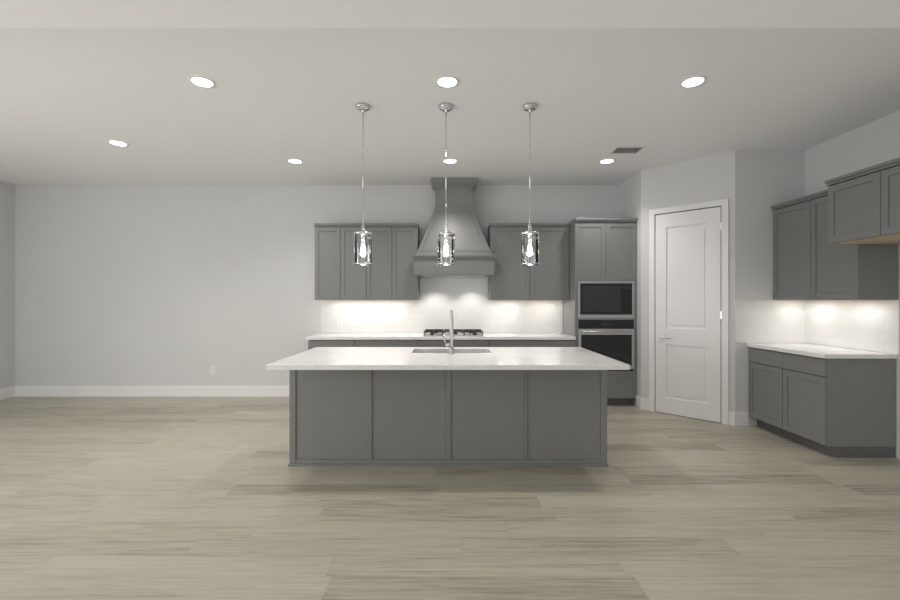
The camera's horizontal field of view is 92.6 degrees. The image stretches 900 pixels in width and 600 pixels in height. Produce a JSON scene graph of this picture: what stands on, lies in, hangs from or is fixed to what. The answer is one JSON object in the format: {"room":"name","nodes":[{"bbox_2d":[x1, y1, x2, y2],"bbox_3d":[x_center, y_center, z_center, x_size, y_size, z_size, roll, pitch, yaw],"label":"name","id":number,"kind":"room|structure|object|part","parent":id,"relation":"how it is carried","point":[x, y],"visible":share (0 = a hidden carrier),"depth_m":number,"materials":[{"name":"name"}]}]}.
{"room":"kitchen","nodes":[
{"label":"kitchen","id":0,"kind":"room"},
{"bbox_2d":[0,181,14,388],"bbox_3d":[-6.320,-0.135,1.100,0.100,3.050,10.200,0,0,0],"label":"wall","id":1,"kind":"structure","parent":0,"point":[7,285],"depth_m":6.09,"materials":[{"name":"grey paint"}]},
{"bbox_2d":[0,386,14,399],"bbox_3d":[-6.263,1.315,1.100,0.015,0.150,10.200,0,0,0],"label":"baseboard","id":2,"kind":"structure","parent":1,"relation":"attached to","point":[9,392],"depth_m":6.08,"materials":[{"name":"white wood"}]},
{"bbox_2d":[15,185,618,385],"bbox_3d":[-1.170,-0.135,6.250,10.400,3.050,0.100,0,0,0],"label":"wall","id":3,"kind":"structure","parent":0,"point":[152,285],"depth_m":6.20,"materials":[{"name":"grey paint"}]},
{"bbox_2d":[15,386,288,396],"bbox_3d":[-4.055,1.315,6.193,4.370,0.150,0.015,0,0,0],"label":"baseboard","id":4,"kind":"structure","parent":3,"relation":"attached to","point":[20,391],"depth_m":6.18,"materials":[{"name":"white wood"}]},
{"bbox_2d":[210,366,214,373],"bbox_3d":[-3.417,1.010,6.196,0.070,0.115,0.007,0,0,0],"label":"electrical outlet","id":5,"kind":"object","parent":3,"relation":"attached to","point":[212,369],"visible":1,"depth_m":6.19,"materials":[{"name":"white plastic"}]},
{"bbox_2d":[314,223,345,298],"bbox_3d":[-1.637,-0.508,6.015,0.410,1.013,0.350,0,0,0],"label":"upper cabinet","id":6,"kind":"object","parent":3,"relation":"attached to","point":[330,238],"depth_m":5.84,"materials":[{"name":"grey paint"}]},
{"bbox_2d":[346,223,369,298],"bbox_3d":[-1.315,-0.508,6.015,0.469,1.013,0.350,0,0,0],"label":"upper cabinet","id":7,"kind":"object","parent":3,"relation":"attached to","point":[357,276],"depth_m":5.85,"materials":[{"name":"grey paint"}]},
{"bbox_2d":[370,223,397,298],"bbox_3d":[-0.964,-0.508,6.015,0.469,1.013,0.350,0,0,0],"label":"upper cabinet","id":8,"kind":"object","parent":3,"relation":"attached to","point":[388,274],"depth_m":5.85,"materials":[{"name":"grey paint"}]},
{"bbox_2d":[398,223,419,298],"bbox_3d":[-0.642,-0.508,6.015,0.411,1.013,0.350,0,0,0],"label":"upper cabinet","id":9,"kind":"object","parent":3,"relation":"attached to","point":[408,233],"depth_m":5.85,"materials":[{"name":"grey paint"}]},
{"bbox_2d":[321,277,562,332],"bbox_3d":[-0.118,0.052,6.196,3.483,0.844,0.008,0,0,0],"label":"backsplash","id":10,"kind":"structure","parent":3,"relation":"attached to","point":[468,302],"depth_m":6.19,"materials":[{"name":"tile"}]},
{"bbox_2d":[518,320,522,327],"bbox_3d":[1.010,0.350,6.188,0.070,0.115,0.007,0,0,0],"label":"electrical outlet","id":11,"kind":"object","parent":10,"relation":"attached to","point":[520,323],"visible":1,"depth_m":6.19,"materials":[{"name":"white plastic"}]},
{"bbox_2d":[412,178,495,276],"bbox_3d":[0.054,-0.990,5.915,1.104,1.331,0.550,0,0,0],"label":"range hood","id":12,"kind":"object","parent":3,"relation":"attached to","point":[474,256],"visible":0.96,"depth_m":5.77,"materials":[{"name":"grey paint"}]},
{"bbox_2d":[488,223,533,298],"bbox_3d":[0.845,-0.508,6.015,0.597,1.013,0.350,0,0,0],"label":"upper cabinet","id":13,"kind":"object","parent":3,"relation":"attached to","point":[511,280],"depth_m":5.85,"materials":[{"name":"grey paint"}]},
{"bbox_2d":[534,223,569,298],"bbox_3d":[1.324,-0.508,6.015,0.597,1.013,0.350,0,0,0],"label":"upper cabinet","id":14,"kind":"object","parent":3,"relation":"attached to","point":[551,276],"depth_m":5.85,"materials":[{"name":"grey paint"}]},
{"bbox_2d":[0,397,899,599],"bbox_3d":[-1.170,1.440,1.150,10.400,0.100,10.300,0,0,0],"label":"floor","id":15,"kind":"structure","parent":0,"point":[159,498],"depth_m":2.76,"materials":[{"name":"brown wood"}]},
{"bbox_2d":[308,341,357,349],"bbox_3d":[-1.511,0.952,5.880,0.663,0.876,0.620,0,0,0],"label":"base cabinet","id":16,"kind":"object","parent":15,"relation":"on","point":[311,344],"depth_m":5.57,"materials":[{"name":"grey paint"}]},
{"bbox_2d":[358,341,421,346],"bbox_3d":[-0.829,0.952,5.880,0.940,0.876,0.620,0,0,0],"label":"base cabinet","id":17,"kind":"object","parent":15,"relation":"on","point":[360,343],"depth_m":5.57,"materials":[{"name":"grey paint"}]},
{"bbox_2d":[288,370,608,466],"bbox_3d":[-0.014,0.952,3.954,2.676,0.876,0.733,0,0,0],"label":"kitchen island","id":18,"kind":"object","parent":15,"relation":"on","point":[449,405],"depth_m":3.61,"materials":[{"name":"grey paint"}]},
{"bbox_2d":[266,346,629,369],"bbox_3d":[-0.015,0.495,3.753,2.674,0.038,1.195,0,0,0],"label":"island countertop","id":19,"kind":"structure","parent":18,"relation":"on","point":[448,357],"depth_m":3.44,"materials":[{"name":"white stone"}]},
{"bbox_2d":[442,310,454,353],"bbox_3d":[-0.011,0.283,3.915,0.111,0.386,0.240,0,0,0],"label":"faucet","id":20,"kind":"object","parent":19,"relation":"on","point":[451,329],"depth_m":3.81,"materials":[{"name":"silver metal"}]},
{"bbox_2d":[422,341,493,346],"bbox_3d":[0.041,0.952,5.880,1.040,0.876,0.620,0,0,0],"label":"base cabinet","id":21,"kind":"object","parent":15,"relation":"on","point":[424,343],"depth_m":5.57,"materials":[{"name":"grey paint"}]},
{"bbox_2d":[306,333,575,340],"bbox_3d":[-0.119,0.495,5.868,3.486,0.038,0.645,0,0,0],"label":"countertop","id":22,"kind":"structure","parent":21,"relation":"on","point":[321,336],"depth_m":5.58,"materials":[{"name":"white stone"}]},
{"bbox_2d":[422,329,484,336],"bbox_3d":[0.045,0.443,5.860,0.800,0.066,0.510,0,0,0],"label":"cooktop","id":23,"kind":"object","parent":22,"relation":"in","point":[428,332],"depth_m":5.66,"materials":[{"name":"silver metal"}]},
{"bbox_2d":[494,341,537,346],"bbox_3d":[0.785,0.952,5.880,0.689,0.876,0.620,0,0,0],"label":"base cabinet","id":24,"kind":"object","parent":15,"relation":"on","point":[496,343],"depth_m":5.57,"materials":[{"name":"grey paint"}]},
{"bbox_2d":[538,341,574,346],"bbox_3d":[1.317,0.952,5.880,0.613,0.876,0.620,0,0,0],"label":"base cabinet","id":25,"kind":"object","parent":15,"relation":"on","point":[540,343],"depth_m":5.57,"materials":[{"name":"grey paint"}]},
{"bbox_2d":[563,218,637,404],"bbox_3d":[2.028,0.163,5.856,0.806,2.455,0.668,0,0,0],"label":"tall cabinet","id":26,"kind":"object","parent":15,"relation":"on","point":[600,311],"visible":0.79,"depth_m":5.59,"materials":[{"name":"grey paint"}]},
{"bbox_2d":[747,343,896,457],"bbox_3d":[3.600,0.933,4.262,0.640,0.914,0.990,0,0,0],"label":"base cabinet","id":27,"kind":"object","parent":15,"relation":"on","point":[837,402],"visible":1,"depth_m":3.80,"materials":[{"name":"grey paint"}]},
{"bbox_2d":[747,343,896,358],"bbox_3d":[3.600,0.495,4.262,0.640,0.038,0.990,0,0,0],"label":"countertop","id":28,"kind":"structure","parent":27,"relation":"on","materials":[{"name":"white stone"}]},
{"bbox_2d":[0,28,899,184],"bbox_3d":[-1.170,-1.710,1.150,10.400,0.100,10.300,0,0,0],"label":"ceiling","id":29,"kind":"structure","parent":0,"point":[73,101],"depth_m":3.58,"materials":[{"name":"paint"}]},
{"bbox_2d":[107,140,129,146],"bbox_3d":[-3.510,-1.657,4.550,0.194,0.006,0.194,0,0,0],"label":"recessed light","id":30,"kind":"object","parent":29,"relation":"in","point":[118,143],"visible":1,"depth_m":4.55,"materials":[{"name":"white"}]},
{"bbox_2d":[187,75,216,87],"bbox_3d":[-1.885,-1.657,3.270,0.194,0.006,0.194,0,0,0],"label":"recessed light","id":31,"kind":"object","parent":29,"relation":"in","point":[201,81],"visible":1,"depth_m":3.26,"materials":[{"name":"white"}]},
{"bbox_2d":[287,159,303,163],"bbox_3d":[-1.850,-1.657,5.140,0.194,0.006,0.194,0,0,0],"label":"recessed light","id":32,"kind":"object","parent":29,"relation":"in","point":[296,161],"visible":1,"depth_m":5.14,"materials":[{"name":"white"}]},
{"bbox_2d":[353,103,372,264],"bbox_3d":[-0.744,-0.981,3.680,0.160,1.358,0.160,0,0,0],"label":"pendant light","id":33,"kind":"object","parent":29,"relation":"hanging from","point":[363,108],"visible":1,"depth_m":3.67,"materials":[{"name":"silver metal"}]},
{"bbox_3d":[-0.744,-0.433,3.680,0.148,0.246,0.148,0,0,0],"label":"glass","id":34,"kind":"part","parent":33,"relation":"part of","materials":[{"name":"clear glass"}]},
{"bbox_2d":[437,103,454,264],"bbox_3d":[-0.034,-0.981,3.680,0.160,1.358,0.160,0,0,0],"label":"pendant light","id":35,"kind":"object","parent":29,"relation":"hanging from","point":[445,108],"visible":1,"depth_m":3.67,"materials":[{"name":"silver metal"}]},
{"bbox_3d":[-0.034,-0.433,3.680,0.148,0.246,0.148,0,0,0],"label":"glass","id":36,"kind":"part","parent":35,"relation":"part of","materials":[{"name":"clear glass"}]},
{"bbox_2d":[435,75,459,87],"bbox_3d":[-0.020,-1.657,3.270,0.194,0.006,0.194,0,0,0],"label":"recessed light","id":37,"kind":"object","parent":29,"relation":"in","point":[446,81],"visible":1,"depth_m":3.26,"materials":[{"name":"white"}]},
{"bbox_2d":[442,159,457,163],"bbox_3d":[0.000,-1.657,5.140,0.194,0.006,0.194,0,0,0],"label":"recessed light","id":38,"kind":"object","parent":29,"relation":"in","point":[451,161],"visible":1,"depth_m":5.14,"materials":[{"name":"white"}]},
{"bbox_2d":[520,103,538,264],"bbox_3d":[0.684,-0.981,3.680,0.160,1.358,0.160,0,0,0],"label":"pendant light","id":39,"kind":"object","parent":29,"relation":"hanging from","point":[529,108],"visible":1,"depth_m":3.67,"materials":[{"name":"silver metal"}]},
{"bbox_3d":[0.684,-0.433,3.680,0.148,0.246,0.148,0,0,0],"label":"glass","id":40,"kind":"part","parent":39,"relation":"part of","materials":[{"name":"clear glass"}]},
{"bbox_2d":[599,159,615,163],"bbox_3d":[1.876,-1.657,5.140,0.194,0.006,0.194,0,0,0],"label":"recessed light","id":41,"kind":"object","parent":29,"relation":"in","point":[605,161],"visible":1,"depth_m":5.14,"materials":[{"name":"white"}]},
{"bbox_2d":[609,147,645,153],"bbox_3d":[1.960,-1.656,4.760,0.320,0.008,0.220,0,0,0],"label":"ceiling vent","id":42,"kind":"object","parent":29,"relation":"in","point":[626,150],"visible":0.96,"depth_m":4.77,"materials":[{"name":"white metal"}]},
{"bbox_2d":[678,75,707,87],"bbox_3d":[1.847,-1.657,3.270,0.194,0.006,0.194,0,0,0],"label":"recessed light","id":43,"kind":"object","parent":29,"relation":"in","point":[693,81],"visible":1,"depth_m":3.26,"materials":[{"name":"white"}]},
{"bbox_2d":[0,0,899,27],"bbox_3d":[-1.170,-1.525,-0.900,10.200,0.270,6.200,0,0,0],"label":"ceiling","id":44,"kind":"structure","parent":0,"point":[449,13],"depth_m":2.09,"materials":[{"name":"paint"}]},
{"bbox_2d":[619,150,804,425],"bbox_3d":[3.183,-0.135,5.480,1.495,3.050,1.440,0,0,0],"label":"wall","id":45,"kind":"structure","parent":0,"point":[752,186],"depth_m":4.76,"materials":[{"name":"grey paint"}]},
{"bbox_2d":[649,199,728,424],"bbox_3d":[2.786,0.132,5.076,0.852,2.516,0.076,0,0,45],"label":"door","id":46,"kind":"structure","parent":45,"relation":"attached to","point":[689,310],"depth_m":5.06,"materials":[{"name":"white paint"}]},
{"bbox_2d":[805,110,899,458],"bbox_3d":[3.980,-0.135,1.100,0.100,3.050,10.200,0,0,0],"label":"wall","id":47,"kind":"structure","parent":0,"point":[876,142],"depth_m":4.13,"materials":[{"name":"grey paint"}]},
{"bbox_2d":[735,300,898,353],"bbox_3d":[3.543,0.236,4.260,0.773,0.476,1.000,0,0,0],"label":"backsplash","id":48,"kind":"structure","parent":47,"relation":"attached to","point":[870,325],"depth_m":4.53,"materials":[{"name":"tile"}]},
{"bbox_2d":[770,189,897,299],"bbox_3d":[3.731,-0.520,4.260,0.378,1.040,0.995,0,0,0],"label":"upper cabinet","id":49,"kind":"object","parent":47,"relation":"attached to","point":[810,262],"visible":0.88,"depth_m":4.15,"materials":[{"name":"grey paint"}]},
{"bbox_2d":[824,157,899,243],"bbox_3d":[3.596,-0.764,3.299,0.648,0.552,0.920,0,0,0],"label":"upper cabinet","id":50,"kind":"object","parent":47,"relation":"attached to","point":[864,206],"visible":1,"depth_m":3.43,"materials":[{"name":"grey paint"}]}
]}

